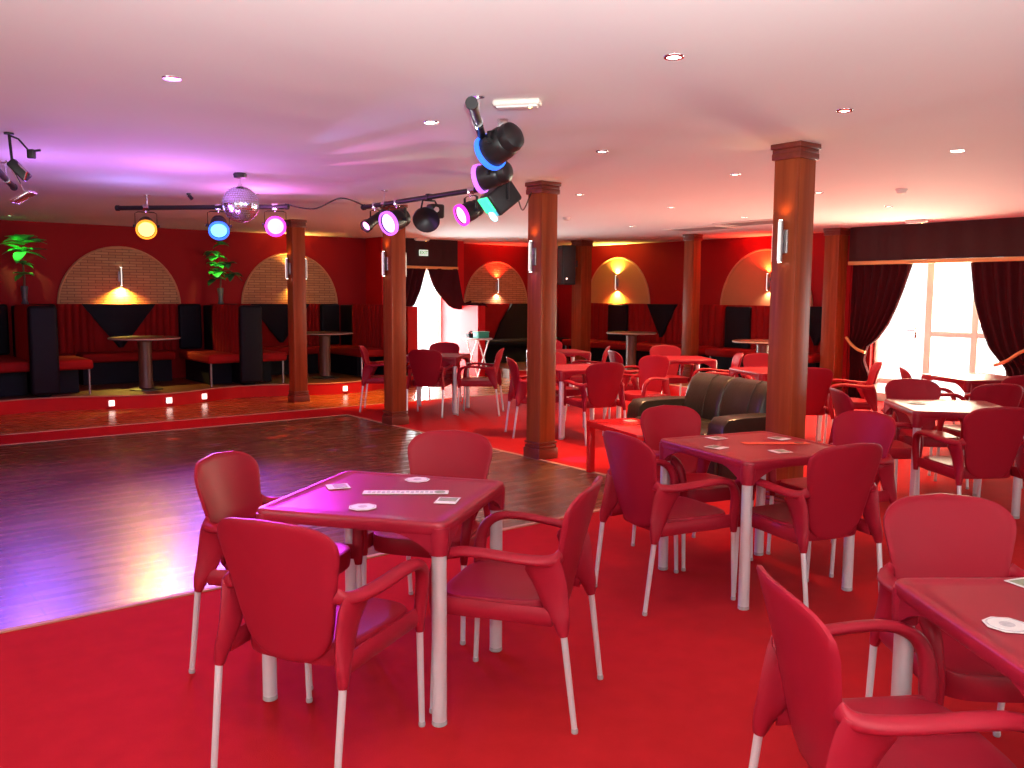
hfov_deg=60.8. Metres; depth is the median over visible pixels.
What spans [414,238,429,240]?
emergency light
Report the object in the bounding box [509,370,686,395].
trim
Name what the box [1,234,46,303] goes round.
artificial plant
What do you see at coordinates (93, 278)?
arch
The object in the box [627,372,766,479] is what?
sofa
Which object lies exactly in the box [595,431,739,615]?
armchair
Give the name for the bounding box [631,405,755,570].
armchair
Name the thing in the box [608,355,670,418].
armchair
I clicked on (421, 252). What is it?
exit sign
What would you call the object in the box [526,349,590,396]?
square table
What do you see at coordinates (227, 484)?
armchair
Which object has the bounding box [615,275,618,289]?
wall sconce
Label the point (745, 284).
arch
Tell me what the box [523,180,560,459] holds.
column
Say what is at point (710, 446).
coaster
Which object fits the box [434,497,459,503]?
coaster
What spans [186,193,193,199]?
ceiling sensor
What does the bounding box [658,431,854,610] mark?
square table
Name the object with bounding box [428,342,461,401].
armchair
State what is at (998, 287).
curtain
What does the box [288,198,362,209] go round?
power cable
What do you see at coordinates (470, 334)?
telephone
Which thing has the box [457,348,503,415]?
armchair
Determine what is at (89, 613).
trim
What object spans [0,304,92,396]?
bench
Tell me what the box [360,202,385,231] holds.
lamp
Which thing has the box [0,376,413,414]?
platform
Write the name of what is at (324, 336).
pedestal table
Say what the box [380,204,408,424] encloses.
column
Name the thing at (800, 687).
armchair
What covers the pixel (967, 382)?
square table
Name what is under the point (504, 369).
floor
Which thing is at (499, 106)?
diffuser
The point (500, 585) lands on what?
armchair
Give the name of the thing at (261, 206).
bar
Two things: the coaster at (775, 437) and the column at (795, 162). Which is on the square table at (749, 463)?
the coaster at (775, 437)
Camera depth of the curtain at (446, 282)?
16.53 m
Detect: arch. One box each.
[57,246,180,303]
[241,253,337,303]
[464,261,526,302]
[591,257,649,303]
[720,249,812,305]
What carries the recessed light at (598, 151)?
in the ceiling
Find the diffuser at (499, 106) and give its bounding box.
[496,104,538,109]
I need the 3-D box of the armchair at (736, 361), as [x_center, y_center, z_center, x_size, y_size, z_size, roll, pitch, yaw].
[2.491,0.045,10.555,0.578,0.857,0.594,1,6,4]
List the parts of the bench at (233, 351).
seat, seat, leg, backrest, panel, seat, seat, leg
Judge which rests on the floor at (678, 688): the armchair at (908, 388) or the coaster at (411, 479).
the armchair at (908, 388)
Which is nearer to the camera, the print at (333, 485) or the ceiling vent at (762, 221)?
the print at (333, 485)
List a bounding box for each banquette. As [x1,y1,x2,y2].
[0,304,9,355]
[24,304,201,384]
[211,304,339,374]
[485,303,569,362]
[562,303,727,371]
[705,305,821,376]
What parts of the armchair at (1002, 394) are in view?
leg, armrest, seat, backrest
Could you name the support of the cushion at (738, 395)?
on the sofa
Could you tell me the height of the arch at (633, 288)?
0.966 m
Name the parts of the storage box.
lid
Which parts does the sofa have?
armrest, armrest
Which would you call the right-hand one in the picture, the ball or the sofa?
the sofa
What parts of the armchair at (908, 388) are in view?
armrest, leg, backrest, seat, leg, armrest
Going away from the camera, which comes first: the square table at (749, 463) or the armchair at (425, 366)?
the square table at (749, 463)
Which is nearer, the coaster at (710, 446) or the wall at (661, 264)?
the coaster at (710, 446)
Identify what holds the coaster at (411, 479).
on the square table at (433, 526)
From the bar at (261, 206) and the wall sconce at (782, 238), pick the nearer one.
the wall sconce at (782, 238)
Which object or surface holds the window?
attached to the wall at (846, 347)
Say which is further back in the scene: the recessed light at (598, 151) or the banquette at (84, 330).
the banquette at (84, 330)
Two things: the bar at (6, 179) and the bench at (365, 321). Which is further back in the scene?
the bench at (365, 321)
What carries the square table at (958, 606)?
on the floor at (678, 688)
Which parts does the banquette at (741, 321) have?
black panel, seat, seat, backrest, wedge panel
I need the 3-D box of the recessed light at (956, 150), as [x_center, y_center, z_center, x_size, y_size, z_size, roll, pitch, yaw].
[3.130,-1.640,6.126,0.092,0.008,0.092,0,6,0]
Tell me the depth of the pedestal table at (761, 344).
12.16 m
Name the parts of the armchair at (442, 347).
backrest, seat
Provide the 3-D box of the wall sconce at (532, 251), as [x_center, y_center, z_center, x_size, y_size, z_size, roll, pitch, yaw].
[0.179,-1.169,7.998,0.064,0.285,0.070,-4,7,-38]
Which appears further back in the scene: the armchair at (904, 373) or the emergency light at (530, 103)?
the armchair at (904, 373)
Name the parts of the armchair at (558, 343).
backrest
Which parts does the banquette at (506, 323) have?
black panel, seat, seat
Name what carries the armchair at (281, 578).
on the floor at (678, 688)
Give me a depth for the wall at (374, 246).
15.78 m
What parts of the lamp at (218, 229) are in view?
gel frame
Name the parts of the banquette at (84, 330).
backrest, panel, backrest, seat, seat, backrest, corner panel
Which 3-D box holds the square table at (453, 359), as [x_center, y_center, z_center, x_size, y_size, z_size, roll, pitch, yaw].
[-1.000,-0.019,11.558,0.756,0.740,0.756,1,6,11]
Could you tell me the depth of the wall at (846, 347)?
13.18 m
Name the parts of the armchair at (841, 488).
leg, armrest, seat, leg, leg, backrest, armrest, leg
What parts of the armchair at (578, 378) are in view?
seat, armrest, armrest, backrest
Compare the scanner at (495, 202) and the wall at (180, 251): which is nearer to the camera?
the scanner at (495, 202)
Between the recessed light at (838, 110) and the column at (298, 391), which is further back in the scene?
the column at (298, 391)
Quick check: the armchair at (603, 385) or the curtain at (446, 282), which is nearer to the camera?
the armchair at (603, 385)
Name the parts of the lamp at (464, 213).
gel frame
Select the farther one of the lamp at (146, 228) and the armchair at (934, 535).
the lamp at (146, 228)
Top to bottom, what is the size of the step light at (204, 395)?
0.088 m
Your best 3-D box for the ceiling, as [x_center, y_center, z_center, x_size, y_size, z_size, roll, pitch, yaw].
[0.578,-1.802,6.960,16.200,0.120,18.950,-4,7,-38]
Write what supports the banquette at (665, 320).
on the floor at (504, 369)
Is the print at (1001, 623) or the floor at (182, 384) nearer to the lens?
the print at (1001, 623)
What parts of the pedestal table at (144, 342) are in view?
post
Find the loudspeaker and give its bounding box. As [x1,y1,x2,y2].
[557,245,577,284]
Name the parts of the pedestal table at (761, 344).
post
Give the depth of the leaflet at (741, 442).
4.68 m
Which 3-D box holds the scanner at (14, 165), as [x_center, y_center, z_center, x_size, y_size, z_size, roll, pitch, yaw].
[-3.189,-1.410,5.694,0.237,0.451,0.110,0,6,0]
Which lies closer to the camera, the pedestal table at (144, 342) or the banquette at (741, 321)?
the pedestal table at (144, 342)
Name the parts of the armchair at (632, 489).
leg, backrest, armrest, leg, seat, leg, armrest, leg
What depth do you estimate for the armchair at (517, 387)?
9.35 m
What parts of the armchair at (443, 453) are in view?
leg, armrest, leg, seat, backrest, leg, armrest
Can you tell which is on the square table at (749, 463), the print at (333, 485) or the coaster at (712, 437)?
the coaster at (712, 437)
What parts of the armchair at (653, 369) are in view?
armrest, seat, backrest, armrest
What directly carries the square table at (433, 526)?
on the floor at (678, 688)
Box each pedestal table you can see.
[107,336,180,390]
[307,331,352,378]
[606,331,656,373]
[732,339,768,353]
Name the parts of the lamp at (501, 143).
knob, gel frame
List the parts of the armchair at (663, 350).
backrest, seat, armrest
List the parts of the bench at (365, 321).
seat, seat, leg, backrest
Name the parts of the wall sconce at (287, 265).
plate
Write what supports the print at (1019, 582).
on the coaster at (1017, 581)
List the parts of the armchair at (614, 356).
backrest, armrest, armrest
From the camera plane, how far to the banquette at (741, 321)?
14.81 m
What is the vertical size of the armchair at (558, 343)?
0.857 m
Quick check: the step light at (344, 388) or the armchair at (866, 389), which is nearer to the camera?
the armchair at (866, 389)
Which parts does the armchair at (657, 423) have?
leg, armrest, backrest, leg, seat, armrest, leg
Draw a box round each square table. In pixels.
[256,471,504,727]
[406,353,469,414]
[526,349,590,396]
[556,364,622,439]
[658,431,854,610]
[661,356,716,393]
[729,367,821,441]
[881,399,1023,518]
[891,577,1023,695]
[921,373,1010,400]
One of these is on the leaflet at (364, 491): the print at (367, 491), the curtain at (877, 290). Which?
the print at (367, 491)
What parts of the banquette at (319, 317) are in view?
backrest, panel, seat, seat, backrest, corner panel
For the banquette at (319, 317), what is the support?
on the floor at (182, 384)
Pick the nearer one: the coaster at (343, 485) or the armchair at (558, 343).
the coaster at (343, 485)
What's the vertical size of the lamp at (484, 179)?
0.269 m
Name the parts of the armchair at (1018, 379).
armrest, backrest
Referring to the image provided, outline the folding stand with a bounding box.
[463,338,491,376]
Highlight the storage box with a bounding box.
[473,331,488,337]
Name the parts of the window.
handle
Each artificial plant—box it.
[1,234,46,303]
[204,241,242,303]
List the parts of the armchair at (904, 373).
backrest, armrest, armrest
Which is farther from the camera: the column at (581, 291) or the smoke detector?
the column at (581, 291)
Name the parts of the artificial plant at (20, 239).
stem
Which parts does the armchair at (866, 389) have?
leg, seat, armrest, armrest, backrest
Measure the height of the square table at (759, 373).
0.740 m
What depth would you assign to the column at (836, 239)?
13.13 m
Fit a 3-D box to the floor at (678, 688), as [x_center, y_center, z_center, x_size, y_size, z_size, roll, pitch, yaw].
[0.563,0.850,7.229,16.000,0.104,18.750,-4,7,-38]
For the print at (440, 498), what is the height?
0.001 m
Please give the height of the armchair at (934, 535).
0.857 m
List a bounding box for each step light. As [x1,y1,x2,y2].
[108,400,114,406]
[166,397,172,403]
[202,393,206,399]
[342,386,347,391]
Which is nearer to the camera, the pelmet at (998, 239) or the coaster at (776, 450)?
the coaster at (776, 450)
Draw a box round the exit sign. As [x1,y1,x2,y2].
[419,250,427,255]
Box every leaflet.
[362,490,448,493]
[741,442,809,443]
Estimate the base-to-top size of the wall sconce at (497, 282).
0.285 m
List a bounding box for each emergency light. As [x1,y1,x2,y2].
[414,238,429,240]
[492,98,541,109]
[905,219,928,223]
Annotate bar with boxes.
[0,161,17,190]
[115,193,289,210]
[361,174,477,209]
[465,94,485,138]
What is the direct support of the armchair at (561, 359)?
on the floor at (678, 688)
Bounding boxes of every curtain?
[406,268,425,306]
[427,269,487,309]
[845,264,912,397]
[971,261,1023,375]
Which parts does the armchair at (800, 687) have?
leg, backrest, armrest, armrest, seat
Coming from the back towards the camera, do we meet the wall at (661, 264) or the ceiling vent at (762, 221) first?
the wall at (661, 264)
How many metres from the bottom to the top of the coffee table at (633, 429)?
0.455 m
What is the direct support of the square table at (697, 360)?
on the floor at (678, 688)
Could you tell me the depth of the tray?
15.86 m
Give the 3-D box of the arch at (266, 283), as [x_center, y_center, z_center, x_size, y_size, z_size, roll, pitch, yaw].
[-3.865,-1.832,15.225,1.791,0.916,0.045,-4,7,-38]
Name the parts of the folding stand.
leg, leg, leg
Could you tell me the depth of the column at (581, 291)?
16.33 m
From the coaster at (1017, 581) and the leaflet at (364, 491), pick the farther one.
the leaflet at (364, 491)
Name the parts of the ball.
motor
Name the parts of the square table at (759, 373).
leg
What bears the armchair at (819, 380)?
on the floor at (678, 688)
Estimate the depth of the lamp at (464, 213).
7.47 m
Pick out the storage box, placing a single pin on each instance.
(476, 334)
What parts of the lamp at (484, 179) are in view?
gel frame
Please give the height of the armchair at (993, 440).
0.857 m
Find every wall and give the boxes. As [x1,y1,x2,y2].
[0,220,558,355]
[366,237,417,372]
[441,241,484,376]
[558,233,824,357]
[842,231,874,397]
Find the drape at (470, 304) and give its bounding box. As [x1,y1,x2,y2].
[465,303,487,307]
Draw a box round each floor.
[0,370,412,400]
[0,375,1023,767]
[485,358,741,386]
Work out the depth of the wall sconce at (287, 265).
12.16 m
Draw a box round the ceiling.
[0,0,1023,247]
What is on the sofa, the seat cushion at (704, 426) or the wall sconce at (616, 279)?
the seat cushion at (704, 426)
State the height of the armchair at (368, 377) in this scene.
0.857 m
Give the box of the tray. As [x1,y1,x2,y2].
[463,338,491,339]
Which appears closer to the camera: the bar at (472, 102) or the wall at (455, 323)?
the bar at (472, 102)
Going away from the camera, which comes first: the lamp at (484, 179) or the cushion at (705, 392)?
the lamp at (484, 179)
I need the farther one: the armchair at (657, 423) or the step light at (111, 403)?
the step light at (111, 403)
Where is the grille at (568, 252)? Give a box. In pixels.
[563,247,574,282]
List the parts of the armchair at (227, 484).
leg, armrest, backrest, seat, armrest, leg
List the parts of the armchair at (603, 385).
leg, armrest, leg, seat, backrest, armrest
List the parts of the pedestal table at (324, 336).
post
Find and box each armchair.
[189,451,363,689]
[211,517,428,767]
[359,345,383,411]
[361,430,492,644]
[406,349,452,417]
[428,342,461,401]
[428,476,602,734]
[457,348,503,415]
[504,357,558,438]
[555,352,586,427]
[556,340,570,396]
[563,362,625,445]
[566,346,609,410]
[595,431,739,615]
[605,350,638,416]
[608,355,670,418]
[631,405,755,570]
[649,345,693,395]
[692,353,743,377]
[735,443,882,607]
[740,353,767,379]
[749,565,1023,767]
[766,410,896,577]
[806,367,833,441]
[821,362,882,443]
[828,388,922,494]
[865,493,1023,737]
[881,378,963,491]
[899,367,965,452]
[912,406,1023,496]
[928,383,1022,488]
[964,375,1023,407]
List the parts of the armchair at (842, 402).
backrest, armrest, seat, armrest, leg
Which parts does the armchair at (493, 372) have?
leg, leg, seat, armrest, armrest, leg, backrest, leg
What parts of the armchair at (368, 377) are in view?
leg, backrest, leg, armrest, seat, armrest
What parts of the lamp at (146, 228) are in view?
gel frame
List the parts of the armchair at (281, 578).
leg, armrest, backrest, leg, seat, leg, armrest, leg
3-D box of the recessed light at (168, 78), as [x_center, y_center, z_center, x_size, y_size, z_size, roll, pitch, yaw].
[-1.640,-1.474,4.204,0.092,0.008,0.092,0,6,0]
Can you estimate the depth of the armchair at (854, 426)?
5.10 m
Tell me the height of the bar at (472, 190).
0.167 m
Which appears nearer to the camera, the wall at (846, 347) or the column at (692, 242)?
the wall at (846, 347)
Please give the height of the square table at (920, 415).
0.740 m
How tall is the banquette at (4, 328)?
1.180 m
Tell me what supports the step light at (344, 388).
attached to the platform
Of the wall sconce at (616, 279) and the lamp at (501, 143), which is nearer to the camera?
the lamp at (501, 143)
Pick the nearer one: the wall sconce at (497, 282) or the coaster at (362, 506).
the coaster at (362, 506)
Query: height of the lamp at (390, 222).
0.358 m
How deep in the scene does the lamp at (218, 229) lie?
9.03 m
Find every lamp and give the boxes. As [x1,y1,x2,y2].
[133,205,159,238]
[205,204,231,239]
[262,203,288,236]
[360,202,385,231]
[379,199,410,235]
[413,194,443,232]
[453,187,483,225]
[471,161,512,193]
[474,119,523,170]
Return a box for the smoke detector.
[895,189,907,193]
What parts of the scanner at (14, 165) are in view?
mirror plate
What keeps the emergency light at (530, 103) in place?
attached to the ceiling
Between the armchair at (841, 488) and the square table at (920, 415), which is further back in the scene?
the square table at (920, 415)
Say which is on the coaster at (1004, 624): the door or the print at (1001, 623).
the print at (1001, 623)
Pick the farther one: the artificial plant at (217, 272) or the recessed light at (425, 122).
the artificial plant at (217, 272)
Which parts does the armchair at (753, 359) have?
armrest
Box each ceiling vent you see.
[663,225,740,231]
[712,219,772,226]
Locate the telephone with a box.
[465,331,472,337]
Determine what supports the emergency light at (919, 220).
attached to the ceiling
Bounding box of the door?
[412,269,440,342]
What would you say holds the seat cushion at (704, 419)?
on the sofa
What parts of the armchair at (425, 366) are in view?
leg, armrest, leg, backrest, seat, leg, armrest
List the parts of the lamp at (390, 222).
gel frame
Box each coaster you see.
[326,483,350,489]
[349,503,375,510]
[405,477,429,481]
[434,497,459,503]
[704,445,728,448]
[705,436,727,439]
[768,436,790,439]
[768,449,791,452]
[982,616,1023,633]
[1004,577,1023,587]
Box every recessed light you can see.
[162,76,181,80]
[424,121,438,124]
[596,150,607,152]
[663,54,684,60]
[836,109,852,112]
[951,149,964,151]
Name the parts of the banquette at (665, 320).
black panel, seat, seat, backrest, wedge panel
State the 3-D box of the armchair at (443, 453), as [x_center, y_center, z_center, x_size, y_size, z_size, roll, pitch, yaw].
[-0.365,0.681,4.110,0.594,0.857,0.578,2,6,16]
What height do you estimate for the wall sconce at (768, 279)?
0.285 m
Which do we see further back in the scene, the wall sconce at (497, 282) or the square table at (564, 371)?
the wall sconce at (497, 282)
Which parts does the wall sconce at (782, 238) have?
plate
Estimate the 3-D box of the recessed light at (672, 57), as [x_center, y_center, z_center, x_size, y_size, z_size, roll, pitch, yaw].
[0.701,-1.416,3.775,0.092,0.008,0.092,0,6,0]
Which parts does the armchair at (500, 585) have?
leg, leg, seat, armrest, armrest, leg, backrest, leg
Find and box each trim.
[0,375,412,401]
[0,387,578,435]
[0,414,606,633]
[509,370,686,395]
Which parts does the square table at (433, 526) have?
leg, leg, leg, leg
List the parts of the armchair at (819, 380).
leg, backrest, seat, armrest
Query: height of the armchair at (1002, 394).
0.857 m
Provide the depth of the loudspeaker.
16.00 m
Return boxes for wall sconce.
[118,267,122,285]
[285,258,290,278]
[382,251,387,275]
[496,279,498,292]
[528,241,536,271]
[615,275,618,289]
[766,273,770,289]
[777,220,787,262]
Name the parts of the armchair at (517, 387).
leg, backrest, leg, armrest, armrest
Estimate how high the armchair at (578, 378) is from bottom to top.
0.857 m
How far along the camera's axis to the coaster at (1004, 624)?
2.10 m
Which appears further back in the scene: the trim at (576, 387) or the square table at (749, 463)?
the trim at (576, 387)
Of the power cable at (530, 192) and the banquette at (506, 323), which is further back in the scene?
the banquette at (506, 323)
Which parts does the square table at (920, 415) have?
leg, leg, leg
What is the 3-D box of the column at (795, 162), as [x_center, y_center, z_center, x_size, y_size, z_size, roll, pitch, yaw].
[1.925,-0.357,6.062,0.240,2.557,0.240,-4,7,-38]
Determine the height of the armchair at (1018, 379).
0.857 m
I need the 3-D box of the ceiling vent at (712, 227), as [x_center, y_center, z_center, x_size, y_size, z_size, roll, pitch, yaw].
[2.870,-2.356,13.234,0.610,0.016,1.010,-4,7,-38]
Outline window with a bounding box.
[874,256,1019,400]
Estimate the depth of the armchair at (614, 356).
10.65 m
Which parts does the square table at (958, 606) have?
leg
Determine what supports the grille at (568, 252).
attached to the loudspeaker
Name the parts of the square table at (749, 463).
leg, leg, leg, leg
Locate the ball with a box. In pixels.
[222,172,259,222]
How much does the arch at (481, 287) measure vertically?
0.896 m
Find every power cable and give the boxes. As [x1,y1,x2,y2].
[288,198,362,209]
[518,192,531,210]
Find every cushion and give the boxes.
[636,416,710,422]
[683,372,734,419]
[700,423,708,434]
[719,377,766,415]
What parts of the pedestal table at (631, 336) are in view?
post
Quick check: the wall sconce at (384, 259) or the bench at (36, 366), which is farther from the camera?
the bench at (36, 366)
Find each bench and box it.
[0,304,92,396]
[179,304,286,386]
[330,304,383,377]
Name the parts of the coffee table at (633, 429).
leg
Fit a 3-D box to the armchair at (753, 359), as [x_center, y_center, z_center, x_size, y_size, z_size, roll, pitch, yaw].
[2.978,0.080,10.240,0.594,0.857,0.578,0,6,-2]
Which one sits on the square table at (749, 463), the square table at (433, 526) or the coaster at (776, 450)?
the coaster at (776, 450)
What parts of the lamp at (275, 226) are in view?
gel frame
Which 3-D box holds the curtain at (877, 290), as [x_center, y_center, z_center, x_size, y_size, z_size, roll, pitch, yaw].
[5.332,-0.764,12.746,0.169,2.000,0.946,-4,7,-38]
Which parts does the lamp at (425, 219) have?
dish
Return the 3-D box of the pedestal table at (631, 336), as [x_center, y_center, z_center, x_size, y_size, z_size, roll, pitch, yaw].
[2.036,-0.518,14.906,0.848,0.735,0.848,-4,7,-38]
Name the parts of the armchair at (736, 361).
armrest, armrest, backrest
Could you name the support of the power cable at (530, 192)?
attached to the column at (540, 441)
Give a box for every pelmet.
[405,238,457,268]
[848,217,1023,264]
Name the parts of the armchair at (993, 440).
leg, armrest, leg, seat, leg, backrest, armrest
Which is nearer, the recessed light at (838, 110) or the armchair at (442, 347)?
the recessed light at (838, 110)
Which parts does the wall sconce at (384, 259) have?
plate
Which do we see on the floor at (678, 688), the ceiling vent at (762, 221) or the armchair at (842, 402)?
the armchair at (842, 402)
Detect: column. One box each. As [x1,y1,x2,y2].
[284,219,309,402]
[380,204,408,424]
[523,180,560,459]
[569,240,593,363]
[681,234,702,376]
[765,140,820,504]
[820,227,849,391]
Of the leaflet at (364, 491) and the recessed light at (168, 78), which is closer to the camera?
the leaflet at (364, 491)
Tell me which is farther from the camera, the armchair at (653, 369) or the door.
the door
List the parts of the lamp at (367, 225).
gel frame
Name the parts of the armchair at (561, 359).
backrest, seat, armrest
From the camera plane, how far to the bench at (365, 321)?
14.77 m
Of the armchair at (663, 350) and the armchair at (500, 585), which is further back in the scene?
the armchair at (663, 350)
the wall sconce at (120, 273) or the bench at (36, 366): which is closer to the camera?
the bench at (36, 366)
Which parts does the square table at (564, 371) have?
leg, leg, leg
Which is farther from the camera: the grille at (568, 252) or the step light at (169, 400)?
the grille at (568, 252)
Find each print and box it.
[332,484,347,487]
[367,491,432,492]
[438,497,457,500]
[999,621,1015,626]
[1011,579,1023,585]
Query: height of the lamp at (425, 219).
0.354 m
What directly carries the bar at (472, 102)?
hanging from the ceiling
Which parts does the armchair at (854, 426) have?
leg, seat, armrest, leg, backrest, armrest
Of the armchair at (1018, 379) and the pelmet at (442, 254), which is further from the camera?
the pelmet at (442, 254)
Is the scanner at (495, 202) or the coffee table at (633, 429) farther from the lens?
the coffee table at (633, 429)
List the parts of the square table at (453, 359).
leg, leg, leg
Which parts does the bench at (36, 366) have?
seat, seat, backrest, panel, seat, seat, leg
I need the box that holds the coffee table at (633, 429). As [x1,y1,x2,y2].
[586,418,643,472]
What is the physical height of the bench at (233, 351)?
1.180 m
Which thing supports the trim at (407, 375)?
attached to the floor at (182, 384)
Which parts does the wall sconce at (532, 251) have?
plate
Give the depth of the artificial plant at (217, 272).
14.17 m
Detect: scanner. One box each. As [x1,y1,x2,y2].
[3,132,40,203]
[478,181,521,220]
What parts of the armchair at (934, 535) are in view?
leg, armrest, backrest, seat, leg, armrest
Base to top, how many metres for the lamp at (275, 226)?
0.343 m

